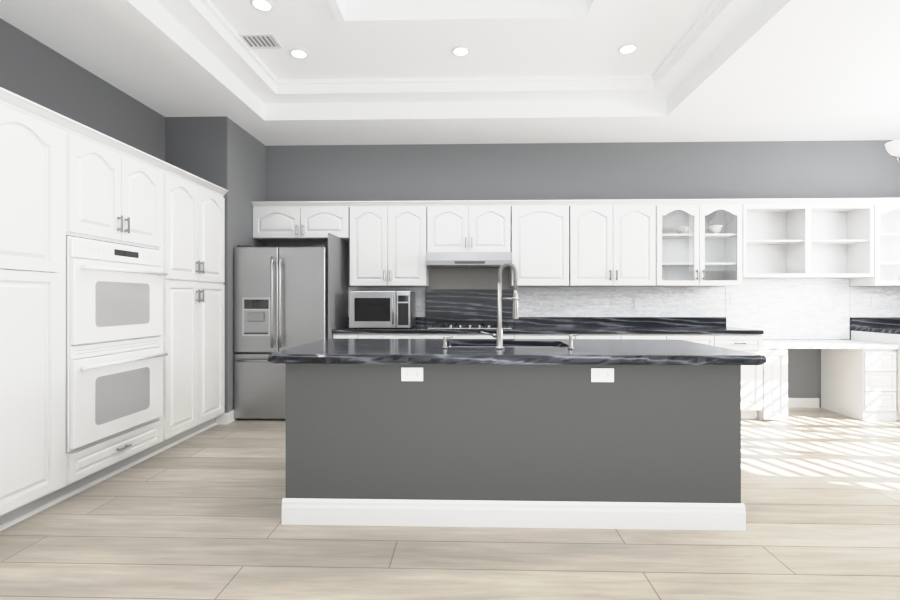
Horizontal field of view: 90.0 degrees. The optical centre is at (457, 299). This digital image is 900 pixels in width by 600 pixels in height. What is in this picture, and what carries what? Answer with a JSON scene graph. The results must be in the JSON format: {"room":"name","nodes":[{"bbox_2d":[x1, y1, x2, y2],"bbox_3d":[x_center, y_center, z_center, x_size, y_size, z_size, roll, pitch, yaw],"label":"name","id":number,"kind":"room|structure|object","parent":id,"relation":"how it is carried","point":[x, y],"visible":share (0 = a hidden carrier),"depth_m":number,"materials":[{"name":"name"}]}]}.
{"room":"kitchen","nodes":[
{"label":"kitchen","id":0,"kind":"room"},
{"bbox_2d":[0,408,899,599],"bbox_3d":[1.219,1.290,1.294,8.930,0.120,8.350,0,0,2],"label":"floor","id":1,"kind":"structure","parent":0,"point":[198,516],"depth_m":2.27,"materials":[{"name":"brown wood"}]},
{"bbox_2d":[0,87,71,530],"bbox_3d":[-2.660,0.072,2.437,0.606,2.316,0.577,0,0,2],"label":"tall cabinet","id":2,"kind":"object","parent":1,"relation":"on","point":[62,177],"depth_m":2.50,"materials":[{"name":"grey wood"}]},
{"bbox_2d":[72,415,163,495],"bbox_3d":[-2.641,1.079,3.135,0.606,0.302,0.880,0,0,2],"label":"base cabinet","id":3,"kind":"object","parent":1,"relation":"on","point":[94,463],"depth_m":3.10,"materials":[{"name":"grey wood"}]},
{"bbox_2d":[66,236,167,452],"bbox_3d":[-2.589,0.268,3.134,0.651,1.315,0.808,0,0,2],"label":"double oven","id":4,"kind":"object","parent":3,"relation":"in","point":[115,354],"visible":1,"depth_m":3.01,"materials":[{"name":"white metal"}]},
{"bbox_2d":[160,163,227,449],"bbox_3d":[-2.619,0.072,4.005,0.606,2.316,0.921,0,0,2],"label":"tall cabinet","id":5,"kind":"object","parent":1,"relation":"on","point":[193,255],"depth_m":3.95,"materials":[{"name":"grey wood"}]},
{"bbox_2d":[234,245,327,419],"bbox_3d":[-1.801,0.335,4.879,0.939,1.791,0.780,0,0,2],"label":"fridge","id":6,"kind":"object","parent":1,"relation":"on","point":[280,298],"visible":0.73,"depth_m":4.56,"materials":[{"name":"grey metal"}]},
{"bbox_2d":[332,333,383,338],"bbox_3d":[-1.030,0.788,4.962,0.520,0.882,0.606,0,0,2],"label":"base cabinet","id":7,"kind":"object","parent":1,"relation":"on","point":[334,335],"depth_m":4.66,"materials":[{"name":"white paint"}]},
{"bbox_2d":[384,333,431,338],"bbox_3d":[-0.550,0.788,4.949,0.564,0.882,0.606,0,0,2],"label":"base cabinet","id":8,"kind":"object","parent":1,"relation":"on","point":[386,335],"depth_m":4.65,"materials":[{"name":"white paint"}]},
{"bbox_2d":[432,333,523,338],"bbox_3d":[0.161,0.788,4.930,0.982,0.882,0.606,0,0,2],"label":"base cabinet","id":9,"kind":"object","parent":1,"relation":"on","point":[434,336],"depth_m":4.63,"materials":[{"name":"white paint"}]},
{"bbox_2d":[268,339,766,530],"bbox_3d":[0.308,0.761,2.893,2.687,0.937,1.012,0,0,2],"label":"kitchen island","id":10,"kind":"object","parent":1,"relation":"on","point":[594,433],"visible":0.98,"depth_m":2.45,"materials":[{"name":"grey paint"}]},
{"bbox_2d":[442,336,452,348],"bbox_3d":[-0.064,0.256,2.721,0.065,0.073,0.043,0,0,2],"label":"soap dispenser","id":11,"kind":"object","parent":10,"relation":"on","point":[444,343],"visible":1,"depth_m":2.71,"materials":[{"name":"silver metal"}]},
{"bbox_2d":[480,262,518,348],"bbox_3d":[0.249,0.033,2.692,0.229,0.519,0.094,0,0,2],"label":"faucet","id":12,"kind":"object","parent":10,"relation":"on","point":[515,314],"visible":1,"depth_m":2.69,"materials":[{"name":"silver metal"}]},
{"bbox_2d":[568,334,577,348],"bbox_3d":[0.690,0.248,2.701,0.065,0.088,0.043,0,0,2],"label":"soap dispenser","id":13,"kind":"object","parent":10,"relation":"on","point":[570,341],"visible":1,"depth_m":2.69,"materials":[{"name":"silver metal"}]},
{"bbox_2d":[524,334,583,338],"bbox_3d":[0.899,0.788,4.911,0.744,0.882,0.606,0,0,2],"label":"base cabinet","id":14,"kind":"object","parent":1,"relation":"on","point":[526,336],"depth_m":4.61,"materials":[{"name":"white paint"}]},
{"bbox_2d":[584,334,675,338],"bbox_3d":[1.669,0.788,4.891,1.043,0.882,0.606,0,0,2],"label":"base cabinet","id":15,"kind":"object","parent":1,"relation":"on","point":[586,336],"depth_m":4.59,"materials":[{"name":"white paint"}]},
{"bbox_2d":[676,334,771,419],"bbox_3d":[2.615,0.788,4.866,1.096,0.882,0.606,0,0,2],"label":"base cabinet","id":16,"kind":"object","parent":1,"relation":"on","point":[756,380],"depth_m":4.56,"materials":[{"name":"white paint"}]},
{"bbox_2d":[332,290,899,333],"bbox_3d":[2.114,0.113,4.876,6.821,0.465,0.619,0,0,2],"label":"countertop","id":17,"kind":"structure","parent":16,"relation":"on","point":[458,306],"depth_m":5.16,"materials":[{"name":"stone"}]},
{"bbox_2d":[349,291,414,328],"bbox_3d":[-0.815,0.106,4.904,0.648,0.396,0.478,0,0,2],"label":"microwave","id":18,"kind":"object","parent":17,"relation":"on","point":[381,309],"visible":1,"depth_m":4.70,"materials":[{"name":"silver metal"}]},
{"bbox_2d":[428,322,511,328],"bbox_3d":[0.129,0.280,4.918,0.880,0.049,0.480,0,0,2],"label":"cooktop","id":19,"kind":"object","parent":17,"relation":"in","point":[463,325],"visible":0.98,"depth_m":4.71,"materials":[{"name":"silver metal"}]},
{"bbox_2d":[772,345,787,419],"bbox_3d":[3.187,0.863,4.851,0.311,0.734,0.606,0,0,2],"label":"base cabinet","id":20,"kind":"object","parent":1,"relation":"on","point":[779,355],"depth_m":4.55,"materials":[{"name":"white paint"}]},
{"bbox_2d":[820,341,899,420],"bbox_3d":[4.327,0.863,4.821,0.397,0.734,0.606,0,0,2],"label":"base cabinet","id":21,"kind":"object","parent":1,"relation":"on","point":[860,375],"depth_m":4.59,"materials":[{"name":"white paint"}]},
{"bbox_2d":[848,330,899,348],"bbox_3d":[4.992,0.788,4.804,1.060,0.882,0.606,0,0,2],"label":"base cabinet","id":22,"kind":"object","parent":1,"relation":"on","point":[861,337],"depth_m":4.76,"materials":[{"name":"white paint"}]},
{"bbox_2d":[0,18,899,412],"bbox_3d":[1.219,-0.595,1.294,8.930,3.650,8.350,0,0,2],"label":"wall","id":23,"kind":"structure","parent":0,"point":[242,166],"depth_m":5.16,"materials":[{"name":"grey paint"}]},
{"bbox_2d":[72,120,163,250],"bbox_3d":[-2.641,-0.740,3.135,0.606,0.691,0.880,0,0,2],"label":"upper cabinet","id":24,"kind":"object","parent":23,"relation":"attached to","point":[118,187],"depth_m":3.07,"materials":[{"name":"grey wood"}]},
{"bbox_2d":[222,410,236,423],"bbox_3d":[-2.286,1.175,4.874,0.034,0.110,0.854,0,0,2],"label":"baseboard","id":25,"kind":"structure","parent":23,"relation":"attached to","point":[226,418],"depth_m":4.47,"materials":[{"name":"white wood"}]},
{"bbox_2d":[252,201,347,241],"bbox_3d":[-1.736,-0.885,5.126,1.070,0.400,0.317,0,0,2],"label":"upper cabinet","id":26,"kind":"object","parent":23,"relation":"attached to","point":[310,221],"depth_m":4.97,"materials":[{"name":"white paint"}]},
{"bbox_2d":[348,201,431,286],"bbox_3d":[-0.732,-0.620,5.099,0.919,0.930,0.317,0,0,2],"label":"upper cabinet","id":27,"kind":"object","parent":23,"relation":"attached to","point":[390,241],"depth_m":4.94,"materials":[{"name":"white paint"}]},
{"bbox_2d":[432,200,511,252],"bbox_3d":[0.122,-0.798,5.077,0.915,0.573,0.317,0,0,2],"label":"upper cabinet","id":28,"kind":"object","parent":23,"relation":"attached to","point":[457,225],"depth_m":4.92,"materials":[{"name":"white paint"}]},
{"bbox_2d":[426,252,511,267],"bbox_3d":[0.121,-0.438,4.992,0.904,0.143,0.490,0,0,2],"label":"range hood","id":29,"kind":"object","parent":28,"relation":"attached to","point":[465,259],"visible":0.92,"depth_m":4.76,"materials":[{"name":"white metal"}]},
{"bbox_2d":[509,200,575,285],"bbox_3d":[0.903,-0.620,5.057,0.770,0.930,0.317,0,0,2],"label":"upper cabinet","id":30,"kind":"object","parent":23,"relation":"attached to","point":[543,231],"depth_m":4.90,"materials":[{"name":"white paint"}]},
{"bbox_2d":[576,199,663,285],"bbox_3d":[1.681,-0.620,5.036,1.055,0.930,0.317,0,0,2],"label":"upper cabinet","id":31,"kind":"object","parent":23,"relation":"attached to","point":[605,243],"depth_m":4.88,"materials":[{"name":"white paint"}]},
{"bbox_2d":[676,226,688,233],"bbox_3d":[2.508,-0.770,5.036,0.132,0.099,0.132,0,0,2],"label":"bowl","id":32,"kind":"object","parent":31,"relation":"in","point":[683,228],"depth_m":5.00,"materials":[{"name":"white ceramic"}]},
{"bbox_2d":[708,225,722,233],"bbox_3d":[2.878,-0.774,5.026,0.144,0.108,0.144,0,0,2],"label":"bowl","id":33,"kind":"object","parent":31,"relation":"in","point":[715,229],"depth_m":4.98,"materials":[{"name":"white ceramic"}]},
{"bbox_2d":[348,268,899,339],"bbox_3d":[2.122,-0.030,5.188,6.821,0.960,0.014,0,0,2],"label":"backsplash","id":34,"kind":"structure","parent":23,"relation":"attached to","point":[800,308],"depth_m":5.16,"materials":[{"name":"tile"}]},
{"bbox_2d":[788,398,818,407],"bbox_3d":[3.743,1.175,5.147,0.755,0.110,0.014,0,0,2],"label":"baseboard","id":35,"kind":"structure","parent":23,"relation":"attached to","point":[792,402],"depth_m":5.13,"materials":[{"name":"white wood"}]},
{"bbox_2d":[0,0,899,145],"bbox_3d":[1.219,-2.120,1.294,8.930,0.600,8.350,0,0,2],"label":"ceiling","id":36,"kind":"structure","parent":0,"point":[381,72],"depth_m":3.82,"materials":[{"name":"white paint"}]},
{"bbox_2d":[238,33,282,48],"bbox_3d":[-1.655,-2.106,3.665,0.380,0.008,0.200,0,0,2],"label":"ceiling vent","id":37,"kind":"object","parent":36,"relation":"in","point":[263,41],"visible":0.81,"depth_m":3.66,"materials":[{"name":"white metal"}]},
{"bbox_2d":[250,0,273,11],"bbox_3d":[-1.397,-2.104,3.208,0.156,0.010,0.156,0,0,2],"label":"recessed light","id":38,"kind":"object","parent":36,"relation":"in","point":[264,5],"visible":1,"depth_m":3.21,"materials":[{"name":"white"}]},
{"bbox_2d":[289,48,307,58],"bbox_3d":[-1.360,-2.104,3.847,0.156,0.010,0.156,0,0,2],"label":"recessed light","id":39,"kind":"object","parent":36,"relation":"in","point":[298,53],"visible":1,"depth_m":3.84,"materials":[{"name":"white"}]},
{"bbox_2d":[452,46,469,56],"bbox_3d":[0.025,-2.104,3.811,0.156,0.010,0.156,0,0,2],"label":"recessed light","id":40,"kind":"object","parent":36,"relation":"in","point":[460,51],"visible":1,"depth_m":3.81,"materials":[{"name":"white"}]},
{"bbox_2d":[618,43,637,53],"bbox_3d":[1.424,-2.104,3.774,0.156,0.010,0.156,0,0,2],"label":"recessed light","id":41,"kind":"object","parent":36,"relation":"in","point":[628,48],"visible":1,"depth_m":3.76,"materials":[{"name":"white"}]},
{"bbox_2d":[885,139,899,163],"bbox_3d":[3.769,-1.410,3.442,0.923,0.820,1.034,0,0,2],"label":"chandelier","id":42,"kind":"object","parent":36,"relation":"hanging from","point":[892,148],"visible":1,"depth_m":3.44,"materials":[{"name":"white metal"}]}
]}

